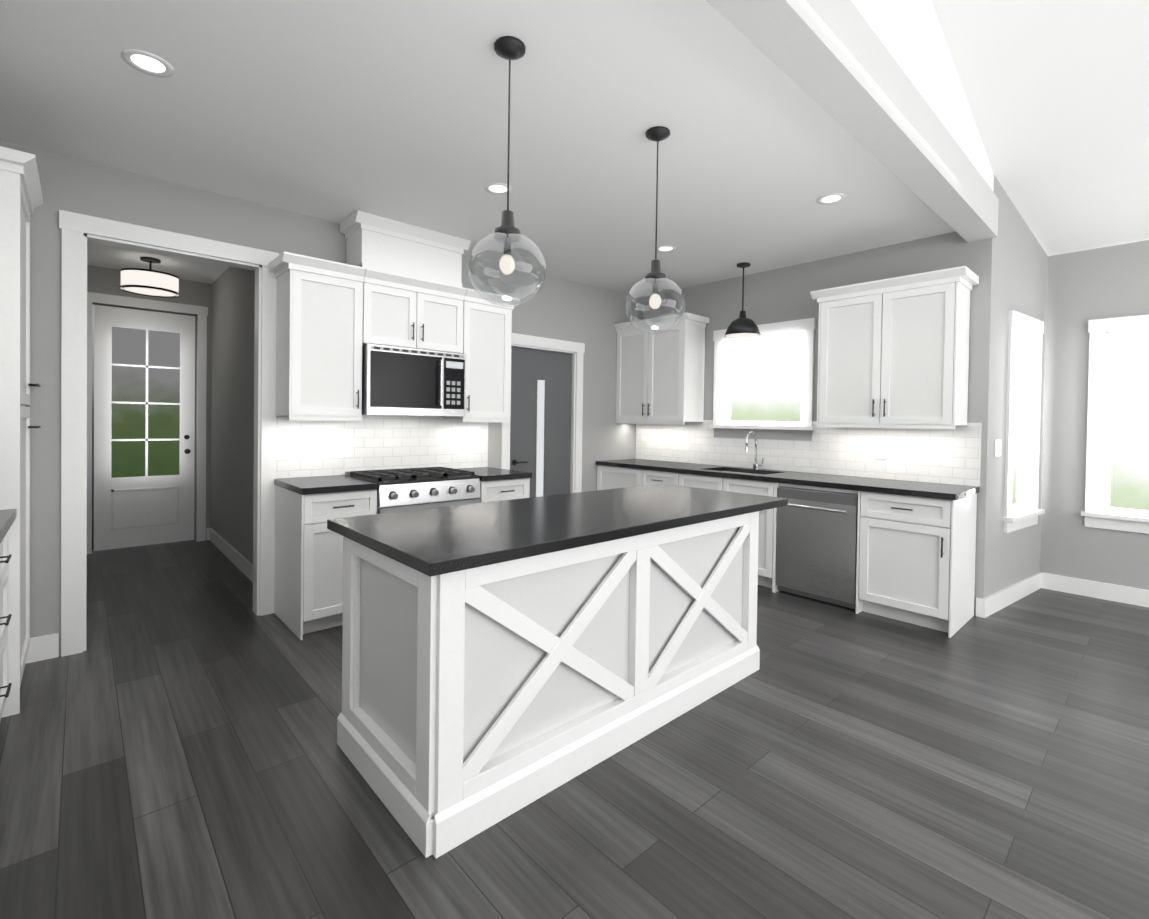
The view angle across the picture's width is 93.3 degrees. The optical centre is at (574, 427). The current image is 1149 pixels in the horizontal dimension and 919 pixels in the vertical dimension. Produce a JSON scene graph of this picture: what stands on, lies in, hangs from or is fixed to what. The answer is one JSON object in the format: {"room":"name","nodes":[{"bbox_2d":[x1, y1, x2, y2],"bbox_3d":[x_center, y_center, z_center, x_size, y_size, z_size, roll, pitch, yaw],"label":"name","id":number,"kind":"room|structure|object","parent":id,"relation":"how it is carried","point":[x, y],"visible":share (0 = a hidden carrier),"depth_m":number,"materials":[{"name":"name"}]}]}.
{"room":"kitchen","nodes":[
{"label":"kitchen","id":0,"kind":"room"},
{"bbox_2d":[87,265,211,539],"bbox_3d":[-4.422,-0.174,5.562,1.150,2.780,0.150,0,1,-42],"label":"wall","id":1,"kind":"structure","parent":0,"point":[102,280],"depth_m":5.81,"materials":[{"name":"grey paint"}]},
{"bbox_2d":[94,305,194,550],"bbox_3d":[-4.368,0.004,5.540,0.810,2.403,0.133,0,1,-42],"label":"exterior door","id":2,"kind":"structure","parent":1,"relation":"in","point":[144,411],"depth_m":5.55,"materials":[{"name":"white wood"}]},
{"bbox_2d":[211,267,254,563],"bbox_3d":[-3.027,-0.146,4.973,0.120,2.780,2.900,0,1,-42],"label":"wall","id":3,"kind":"structure","parent":0,"point":[232,408],"depth_m":5.04,"materials":[{"name":"grey paint"}]},
{"bbox_2d":[206,528,252,581],"bbox_3d":[-3.047,1.180,4.889,0.020,0.130,2.750,0,1,-42],"label":"baseboard","id":4,"kind":"structure","parent":3,"relation":"attached to","point":[231,553],"depth_m":5.03,"materials":[{"name":"white wood"}]},
{"bbox_2d":[0,140,637,655],"bbox_3d":[-1.560,-0.121,4.707,5.750,2.780,0.770,0,1,-42],"label":"wall","id":5,"kind":"structure","parent":0,"point":[568,310],"depth_m":3.34,"materials":[{"name":"grey paint"}]},
{"bbox_2d":[25,633,58,663],"bbox_3d":[-3.156,1.207,2.758,0.770,0.130,0.015,0,1,-42],"label":"baseboard","id":6,"kind":"structure","parent":5,"relation":"attached to","point":[45,647],"depth_m":2.97,"materials":[{"name":"white wood"}]},
{"bbox_2d":[59,210,278,656],"bbox_3d":[-2.488,0.038,3.409,1.090,2.470,0.147,0,1,-42],"label":"door frame","id":7,"kind":"structure","parent":5,"relation":"attached to","point":[79,230],"depth_m":3.37,"materials":[{"name":"white wood"}]},
{"bbox_2d":[268,251,365,420],"bbox_3d":[-1.763,-0.578,3.709,0.515,1.055,0.390,0,1,-42],"label":"upper cabinet","id":8,"kind":"object","parent":5,"relation":"attached to","point":[319,310],"visible":1,"depth_m":3.61,"materials":[{"name":"white wood"}]},
{"bbox_2d":[276,415,487,478],"bbox_3d":[-1.419,-0.017,4.311,1.725,0.734,0.009,0,1,-42],"label":"backsplash","id":9,"kind":"structure","parent":5,"relation":"attached to","point":[375,442],"depth_m":4.21,"materials":[{"name":"tile"}]},
{"bbox_2d":[340,210,470,353],"bbox_3d":[-1.270,-1.046,4.146,0.894,0.903,0.390,0,1,-42],"label":"upper cabinet","id":10,"kind":"object","parent":5,"relation":"attached to","point":[414,291],"visible":0.96,"depth_m":4.00,"materials":[{"name":"white wood"}]},
{"bbox_2d":[362,344,465,415],"bbox_3d":[-1.258,-0.339,4.131,0.776,0.490,0.455,0,1,-42],"label":"microwave","id":11,"kind":"object","parent":10,"relation":"attached to","point":[400,381],"visible":1,"depth_m":3.96,"materials":[{"name":"silver metal"}]},
{"bbox_2d":[442,288,519,422],"bbox_3d":[-0.791,-0.576,4.595,0.515,1.055,0.390,0,1,-42],"label":"upper cabinet","id":12,"kind":"object","parent":5,"relation":"attached to","point":[487,333],"visible":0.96,"depth_m":4.48,"materials":[{"name":"white wood"}]},
{"bbox_2d":[510,347,571,497],"bbox_3d":[-0.327,0.252,5.357,0.790,2.028,0.093,0,1,-42],"label":"pantry door","id":13,"kind":"structure","parent":5,"relation":"in","point":[540,421],"depth_m":5.38,"materials":[{"name":"grey wood"}]},
{"bbox_2d":[500,333,584,492],"bbox_3d":[-0.339,0.198,5.371,1.030,2.160,0.147,0,1,-42],"label":"door frame","id":14,"kind":"structure","parent":5,"relation":"attached to","point":[577,350],"depth_m":5.60,"materials":[{"name":"white wood"}]},
{"bbox_2d":[0,0,1148,296],"bbox_3d":[0.773,-1.964,2.974,7.160,1.079,10.900,0,1,-42],"label":"ceiling","id":15,"kind":"structure","parent":0,"point":[340,110],"depth_m":2.81,"materials":[{"name":"white paint"}]},
{"bbox_2d":[121,49,173,76],"bbox_3d":[-1.727,-1.477,2.199,0.170,0.005,0.170,0,1,-42],"label":"recessed light","id":16,"kind":"object","parent":15,"relation":"in","point":[148,63],"visible":1,"depth_m":2.19,"materials":[{"name":"white plastic"}]},
{"bbox_2d":[120,257,178,297],"bbox_3d":[-3.886,-1.395,4.970,0.430,0.305,0.430,0,1,-42],"label":"flush-mount light","id":17,"kind":"object","parent":15,"relation":"attached to","point":[148,282],"visible":1,"depth_m":4.86,"materials":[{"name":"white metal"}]},
{"bbox_2d":[484,182,511,194],"bbox_3d":[-0.471,-1.474,3.343,0.170,0.005,0.170,0,1,-42],"label":"recessed light","id":18,"kind":"object","parent":15,"relation":"in","point":[496,188],"visible":0.96,"depth_m":3.34,"materials":[{"name":"white plastic"}]},
{"bbox_2d":[467,36,545,306],"bbox_3d":[-0.254,-0.963,2.079,0.300,0.987,0.300,0,1,-42],"label":"globe pendant light","id":19,"kind":"object","parent":15,"relation":"hanging from","point":[507,232],"visible":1,"depth_m":2.07,"materials":[{"name":"clear glass"}]},
{"bbox_2d":[625,126,685,333],"bbox_3d":[0.404,-0.962,2.679,0.300,0.987,0.300,0,1,-42],"label":"globe pendant light","id":20,"kind":"object","parent":15,"relation":"hanging from","point":[655,277],"visible":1,"depth_m":2.67,"materials":[{"name":"clear glass"}]},
{"bbox_2d":[657,245,675,251],"bbox_3d":[0.749,-1.472,4.454,0.170,0.005,0.170,0,1,-42],"label":"recessed light","id":21,"kind":"object","parent":15,"relation":"in","point":[666,248],"visible":0.92,"depth_m":4.45,"materials":[{"name":"white plastic"}]},
{"bbox_2d":[725,263,759,337],"bbox_3d":[1.514,-1.149,4.876,0.312,0.639,0.312,0,1,-42],"label":"light","id":22,"kind":"object","parent":15,"relation":"hanging from","point":[742,326],"visible":1,"depth_m":4.82,"materials":[{"name":"black metal"}]},
{"bbox_2d":[817,193,845,204],"bbox_3d":[1.621,-1.445,3.423,0.170,0.005,0.170,0,1,-42],"label":"recessed light","id":23,"kind":"object","parent":15,"relation":"in","point":[831,198],"visible":1,"depth_m":3.42,"materials":[{"name":"white plastic"}]},
{"bbox_2d":[0,539,1148,918],"bbox_3d":[0.725,1.374,3.019,7.160,0.100,10.900,0,1,-42],"label":"floor","id":24,"kind":"structure","parent":0,"point":[168,743],"depth_m":2.01,"materials":[{"name":"grey wood"}]},
{"bbox_2d":[0,537,11,720],"bbox_3d":[-2.428,0.852,1.856,0.617,0.884,0.945,0,1,-42],"label":"base cabinet","id":25,"kind":"object","parent":24,"relation":"on","point":[5,688],"depth_m":2.32,"materials":[{"name":"white wood"}]},
{"bbox_2d":[0,509,15,544],"bbox_3d":[-1.047,0.430,0.356,0.646,0.040,5.006,0,1,-42],"label":"countertop","id":26,"kind":"structure","parent":25,"relation":"on","point":[8,516],"depth_m":2.21,"materials":[{"name":"stone"}]},
{"bbox_2d":[0,146,43,717],"bbox_3d":[-2.916,0.030,2.454,0.705,2.500,0.728,0,1,-42],"label":"tall cabinet","id":27,"kind":"object","parent":24,"relation":"on","point":[21,198],"visible":1,"depth_m":2.42,"materials":[{"name":"white wood"}]},
{"bbox_2d":[274,475,379,639],"bbox_3d":[-1.676,0.819,3.646,0.473,0.925,0.655,0,1,-42],"label":"base cabinet","id":28,"kind":"object","parent":24,"relation":"on","point":[308,573],"visible":0.65,"depth_m":3.41,"materials":[{"name":"white wood"}]},
{"bbox_2d":[345,467,480,513],"bbox_3d":[-1.193,0.805,4.057,0.784,0.955,0.697,0,1,-42],"label":"range","id":29,"kind":"object","parent":24,"relation":"on","point":[405,489],"visible":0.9,"depth_m":3.86,"materials":[{"name":"silver metal"}]},
{"bbox_2d":[460,467,531,502],"bbox_3d":[-0.739,0.821,4.499,0.473,0.925,0.655,0,1,-42],"label":"base cabinet","id":30,"kind":"object","parent":24,"relation":"on","point":[497,484],"visible":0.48,"depth_m":4.30,"materials":[{"name":"white wood"}]},
{"bbox_2d":[333,511,759,857],"bbox_3d":[0.024,0.877,2.625,1.998,0.884,0.828,0,1,-42],"label":"kitchen island","id":31,"kind":"object","parent":24,"relation":"on","point":[503,659],"depth_m":2.04,"materials":[{"name":"white wood"}]},
{"bbox_2d":[327,483,786,578],"bbox_3d":[0.092,0.415,2.695,2.236,0.040,0.910,0,1,-42],"label":"island countertop","id":32,"kind":"structure","parent":31,"relation":"on","point":[434,542],"depth_m":2.26,"materials":[{"name":"black stone"}]},
{"bbox_2d":[595,459,979,637],"bbox_3d":[1.543,0.849,4.840,0.655,0.925,3.241,0,1,-42],"label":"base cabinet","id":33,"kind":"object","parent":24,"relation":"on","point":[916,546],"visible":0.52,"depth_m":3.77,"materials":[{"name":"white wood"}]},
{"bbox_2d":[745,431,763,468],"bbox_3d":[1.656,0.207,4.988,0.208,0.356,0.105,0,1,-42],"label":"faucet","id":34,"kind":"object","parent":33,"relation":"on","point":[755,465],"visible":1,"depth_m":5.04,"materials":[{"name":"silver metal"}]},
{"bbox_2d":[776,486,857,609],"bbox_3d":[2.018,0.901,4.292,0.671,0.850,0.600,0,1,-42],"label":"dishwasher","id":35,"kind":"object","parent":24,"relation":"on","point":[816,558],"visible":0.69,"depth_m":4.08,"materials":[{"name":"silver metal"}]},
{"bbox_2d":[638,232,991,614],"bbox_3d":[1.873,-0.077,5.096,0.150,2.780,3.280,0,1,-42],"label":"wall","id":36,"kind":"structure","parent":0,"point":[783,294],"depth_m":4.62,"materials":[{"name":"grey paint"}]},
{"bbox_2d":[614,312,708,424],"bbox_3d":[0.895,-0.585,5.752,0.390,1.090,0.967,0,1,-42],"label":"upper cabinet","id":37,"kind":"object","parent":36,"relation":"attached to","point":[659,378],"visible":0.94,"depth_m":5.56,"materials":[{"name":"white wood"}]},
{"bbox_2d":[722,331,802,425],"bbox_3d":[1.797,-0.444,5.152,0.108,0.844,0.814,0,1,-42],"label":"window","id":38,"kind":"structure","parent":36,"relation":"in","point":[762,380],"depth_m":5.17,"materials":[{"name":"glass"}]},
{"bbox_2d":[709,318,815,429],"bbox_3d":[1.734,-0.479,5.093,0.060,0.980,1.040,0,1,-42],"label":"window frame","id":39,"kind":"structure","parent":36,"relation":"attached to","point":[808,326],"depth_m":4.88,"materials":[{"name":"white wood"}]},
{"bbox_2d":[635,420,981,486],"bbox_3d":[1.800,0.159,5.057,0.009,0.454,3.242,0,1,-42],"label":"backsplash","id":40,"kind":"structure","parent":36,"relation":"attached to","point":[943,456],"depth_m":4.55,"materials":[{"name":"tile"}]},
{"bbox_2d":[671,437,676,447],"bbox_3d":[1.071,0.154,5.845,0.008,0.115,0.070,0,1,-42],"label":"outlet","id":41,"kind":"object","parent":40,"relation":"attached to","point":[673,442],"visible":1,"depth_m":5.84,"materials":[{"name":"white plastic"}]},
{"bbox_2d":[876,445,886,459],"bbox_3d":[2.451,0.194,4.330,0.008,0.115,0.070,0,1,-42],"label":"outlet","id":42,"kind":"object","parent":40,"relation":"attached to","point":[881,452],"visible":1,"depth_m":4.33,"materials":[{"name":"white plastic"}]},
{"bbox_2d":[810,266,978,429],"bbox_3d":[2.382,-0.542,4.119,0.390,1.090,1.034,0,1,-42],"label":"upper cabinet","id":43,"kind":"object","parent":36,"relation":"attached to","point":[893,353],"visible":1,"depth_m":3.95,"materials":[{"name":"white wood"}]},
{"bbox_2d":[706,0,998,242],"bbox_3d":[0.835,-1.473,1.969,5.600,0.265,0.170,0,1,-42],"label":"header beam","id":44,"kind":"structure","parent":0,"point":[836,61],"depth_m":2.27,"materials":[{"name":"paint"}]},
{"bbox_2d":[851,0,993,190],"bbox_3d":[0.889,-2.035,2.023,5.750,0.869,0.140,0,1,-42],"label":"wall","id":45,"kind":"structure","parent":0,"point":[909,34],"depth_m":2.78,"materials":[{"name":"white paint"}]},
{"bbox_2d":[983,175,1047,598],"bbox_3d":[3.462,-0.279,4.299,1.419,3.250,0.140,0,1,-36],"label":"wall","id":46,"kind":"structure","parent":0,"point":[1019,272],"depth_m":4.03,"materials":[{"name":"grey paint"}]},
{"bbox_2d":[994,440,1000,455],"bbox_3d":[3.085,0.146,3.948,0.120,0.120,0.008,0,1,-36],"label":"light switch","id":47,"kind":"object","parent":46,"relation":"attached to","point":[997,449],"visible":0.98,"depth_m":3.94,"materials":[{"name":"white plastic"}]},
{"bbox_2d":[976,572,1044,617],"bbox_3d":[3.404,1.282,4.209,1.257,0.130,0.185,0,1,-42],"label":"baseboard","id":48,"kind":"structure","parent":46,"relation":"attached to","point":[988,606],"depth_m":4.12,"materials":[{"name":"white wood"}]},
{"bbox_2d":[1011,327,1035,511],"bbox_3d":[3.488,-0.053,4.306,0.544,1.434,0.108,0,1,-36],"label":"dining room window","id":49,"kind":"structure","parent":46,"relation":"in","point":[1023,420],"depth_m":4.44,"materials":[{"name":"glass"}]},
{"bbox_2d":[1003,310,1044,532],"bbox_3d":[3.538,-0.042,4.236,0.772,1.660,0.151,0,1,-42],"label":"window frame","id":50,"kind":"structure","parent":46,"relation":"attached to","point":[1014,522],"depth_m":4.13,"materials":[{"name":"white wood"}]},
{"bbox_2d":[1040,240,1148,589],"bbox_3d":[5.505,-0.007,2.980,0.150,2.800,4.460,0,1,-42],"label":"wall","id":51,"kind":"structure","parent":0,"point":[1084,287],"depth_m":4.41,"materials":[{"name":"grey paint"}]},
{"bbox_2d":[1045,573,1148,607],"bbox_3d":[5.428,1.328,2.939,0.015,0.130,4.450,0,1,-42],"label":"baseboard","id":52,"kind":"structure","parent":51,"relation":"attached to","point":[1106,591],"depth_m":4.31,"materials":[{"name":"white wood"}]},
{"bbox_2d":[1081,314,1148,533],"bbox_3d":[4.480,-0.025,3.947,0.060,1.660,1.130,0,1,-42],"label":"window frame","id":53,"kind":"structure","parent":51,"relation":"attached to","point":[1097,328],"depth_m":4.31,"materials":[{"name":"white wood"}]},
{"bbox_2d":[1101,329,1148,515],"bbox_3d":[4.545,-0.034,4.005,0.108,1.434,0.904,0,1,-42],"label":"dining room window","id":54,"kind":"structure","parent":51,"relation":"in","point":[1125,478],"depth_m":4.27,"materials":[{"name":"glass"}]}
]}

